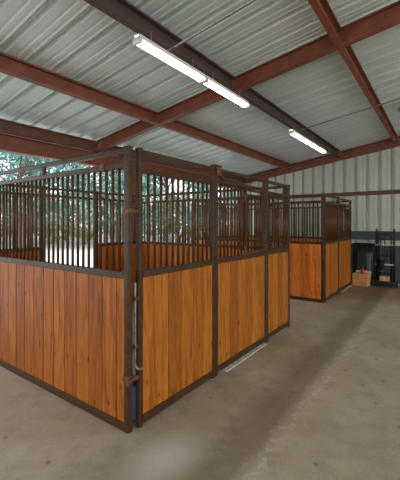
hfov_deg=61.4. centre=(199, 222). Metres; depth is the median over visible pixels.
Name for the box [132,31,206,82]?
tube light
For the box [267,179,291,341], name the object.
panel
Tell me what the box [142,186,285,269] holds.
stall bars
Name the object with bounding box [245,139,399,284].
wall
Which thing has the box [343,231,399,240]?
board
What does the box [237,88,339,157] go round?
steel purlin
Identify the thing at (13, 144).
girder
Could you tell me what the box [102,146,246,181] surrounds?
steel purlin
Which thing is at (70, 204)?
shrub
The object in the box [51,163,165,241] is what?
tree
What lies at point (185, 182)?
tree
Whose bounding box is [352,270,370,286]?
cardboard box
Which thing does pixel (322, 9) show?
steel purlin
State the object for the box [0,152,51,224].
tree
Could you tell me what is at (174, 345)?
panel
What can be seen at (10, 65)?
steel purlin
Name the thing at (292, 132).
tube light
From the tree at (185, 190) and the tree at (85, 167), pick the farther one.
the tree at (85, 167)
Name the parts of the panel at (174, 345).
post, wood panel, rail, rail, rail, bar rail, post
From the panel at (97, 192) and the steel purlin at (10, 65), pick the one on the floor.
the panel at (97, 192)
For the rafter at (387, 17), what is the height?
1.506 m
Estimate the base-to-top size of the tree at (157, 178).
14.346 m
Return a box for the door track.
[223,343,266,371]
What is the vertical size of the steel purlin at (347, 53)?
0.198 m
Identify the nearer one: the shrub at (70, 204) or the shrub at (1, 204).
the shrub at (1, 204)
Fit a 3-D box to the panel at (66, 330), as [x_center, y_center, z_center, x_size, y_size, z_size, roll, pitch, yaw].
[-1.914,0.524,3.659,3.430,2.271,0.130,0,0,36]
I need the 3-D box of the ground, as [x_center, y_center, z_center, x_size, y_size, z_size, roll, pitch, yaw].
[-16.790,1.790,14.380,180.000,0.001,180.000,0,0,36]
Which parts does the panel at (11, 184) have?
wood panel, rail, bar rail, rail, post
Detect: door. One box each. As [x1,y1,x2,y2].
[210,164,267,376]
[339,197,352,291]
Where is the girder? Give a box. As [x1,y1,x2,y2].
[0,133,242,188]
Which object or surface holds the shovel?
hanging from the cart
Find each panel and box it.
[0,145,138,433]
[1,184,42,260]
[96,191,135,296]
[133,147,215,427]
[196,193,323,302]
[199,202,232,238]
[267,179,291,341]
[324,194,338,302]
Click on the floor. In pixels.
(320, 400)
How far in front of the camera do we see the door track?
4.12 m
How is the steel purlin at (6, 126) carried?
attached to the rafter
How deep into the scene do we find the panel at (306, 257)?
7.21 m
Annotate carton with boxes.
[379,275,389,281]
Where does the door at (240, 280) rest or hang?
on the floor
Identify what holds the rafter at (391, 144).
on the steel column
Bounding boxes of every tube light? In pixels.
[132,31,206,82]
[200,72,249,107]
[288,126,311,144]
[309,137,325,152]
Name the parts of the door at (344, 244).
wood panel, rail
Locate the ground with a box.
[1,232,190,266]
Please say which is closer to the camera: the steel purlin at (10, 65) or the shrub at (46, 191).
the steel purlin at (10, 65)
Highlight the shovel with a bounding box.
[376,235,383,269]
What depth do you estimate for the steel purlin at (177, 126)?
7.38 m
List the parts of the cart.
frame, post, plate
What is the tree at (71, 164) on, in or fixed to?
on the ground
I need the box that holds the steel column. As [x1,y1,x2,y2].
[133,172,135,240]
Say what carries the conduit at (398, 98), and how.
attached to the ceiling
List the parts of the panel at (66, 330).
wood panel, rail, rail, rail, bar rail, post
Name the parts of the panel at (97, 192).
post, wood panel, rail, rail, bar rail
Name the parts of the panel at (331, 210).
post, wood panel, rail, rail, post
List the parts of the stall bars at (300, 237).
wood panel, rail, rail, bar rail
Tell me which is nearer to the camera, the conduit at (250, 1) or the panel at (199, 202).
the conduit at (250, 1)
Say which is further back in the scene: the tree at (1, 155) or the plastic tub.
the tree at (1, 155)
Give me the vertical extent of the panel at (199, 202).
2.271 m
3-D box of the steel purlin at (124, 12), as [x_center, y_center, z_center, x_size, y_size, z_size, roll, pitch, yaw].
[-1.282,-1.996,2.411,0.070,0.198,6.020,0,0,36]
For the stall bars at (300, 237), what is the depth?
9.77 m
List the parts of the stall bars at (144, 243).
post, wood panel, rail, rail, bar rail, post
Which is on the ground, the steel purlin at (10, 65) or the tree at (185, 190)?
the tree at (185, 190)
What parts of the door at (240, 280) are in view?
post, wood panel, rail, rail, bar rail, rail, post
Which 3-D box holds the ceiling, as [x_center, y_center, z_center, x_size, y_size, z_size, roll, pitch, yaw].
[2.074,-2.240,1.431,14.264,1.436,17.067,0,0,36]
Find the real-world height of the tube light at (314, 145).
0.204 m
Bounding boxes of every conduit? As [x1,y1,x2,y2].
[168,0,255,51]
[297,98,399,131]
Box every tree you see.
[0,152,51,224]
[0,152,79,247]
[21,159,98,240]
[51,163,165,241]
[79,167,122,235]
[143,175,200,240]
[174,182,236,235]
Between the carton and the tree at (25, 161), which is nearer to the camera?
the carton
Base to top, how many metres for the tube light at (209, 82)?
0.204 m
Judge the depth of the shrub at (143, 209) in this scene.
29.76 m
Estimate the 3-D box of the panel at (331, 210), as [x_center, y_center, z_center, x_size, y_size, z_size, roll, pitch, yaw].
[2.912,0.524,7.475,0.056,2.271,1.136,0,0,36]
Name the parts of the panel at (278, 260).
post, wood panel, rail, bar rail, rail, rail, post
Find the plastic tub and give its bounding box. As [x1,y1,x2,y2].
[351,243,374,279]
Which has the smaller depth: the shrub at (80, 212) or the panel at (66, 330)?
the panel at (66, 330)
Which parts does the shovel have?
blade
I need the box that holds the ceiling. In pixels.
[0,0,399,174]
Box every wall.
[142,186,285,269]
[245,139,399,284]
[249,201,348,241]
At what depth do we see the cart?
8.81 m
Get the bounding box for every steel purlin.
[0,52,157,124]
[0,118,99,151]
[84,0,234,90]
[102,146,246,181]
[160,120,289,169]
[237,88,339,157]
[307,0,341,45]
[338,45,397,142]
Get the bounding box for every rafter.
[97,0,399,152]
[241,139,399,183]
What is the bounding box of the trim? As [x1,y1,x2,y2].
[379,245,399,283]
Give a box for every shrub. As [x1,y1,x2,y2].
[1,204,26,237]
[8,191,70,243]
[50,204,80,237]
[69,207,103,243]
[108,209,156,240]
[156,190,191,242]
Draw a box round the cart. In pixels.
[371,228,398,287]
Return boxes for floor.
[0,281,399,479]
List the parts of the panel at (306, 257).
wood panel, rail, rail, bar rail, rail, post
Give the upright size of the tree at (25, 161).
13.663 m
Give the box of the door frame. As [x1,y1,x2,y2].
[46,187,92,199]
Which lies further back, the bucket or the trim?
the trim
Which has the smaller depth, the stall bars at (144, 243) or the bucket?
the bucket
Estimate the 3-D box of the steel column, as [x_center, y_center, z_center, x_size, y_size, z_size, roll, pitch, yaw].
[-1.534,0.260,7.531,0.200,2.798,0.200,0,0,36]
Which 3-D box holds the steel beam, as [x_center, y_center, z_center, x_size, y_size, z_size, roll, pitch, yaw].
[6.673,-0.835,8.020,12.500,0.110,0.060,0,0,36]
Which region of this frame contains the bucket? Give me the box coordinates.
[133,373,135,418]
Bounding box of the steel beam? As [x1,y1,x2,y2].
[249,190,399,199]
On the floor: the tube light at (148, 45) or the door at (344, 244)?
the door at (344, 244)
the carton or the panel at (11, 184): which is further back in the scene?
the carton

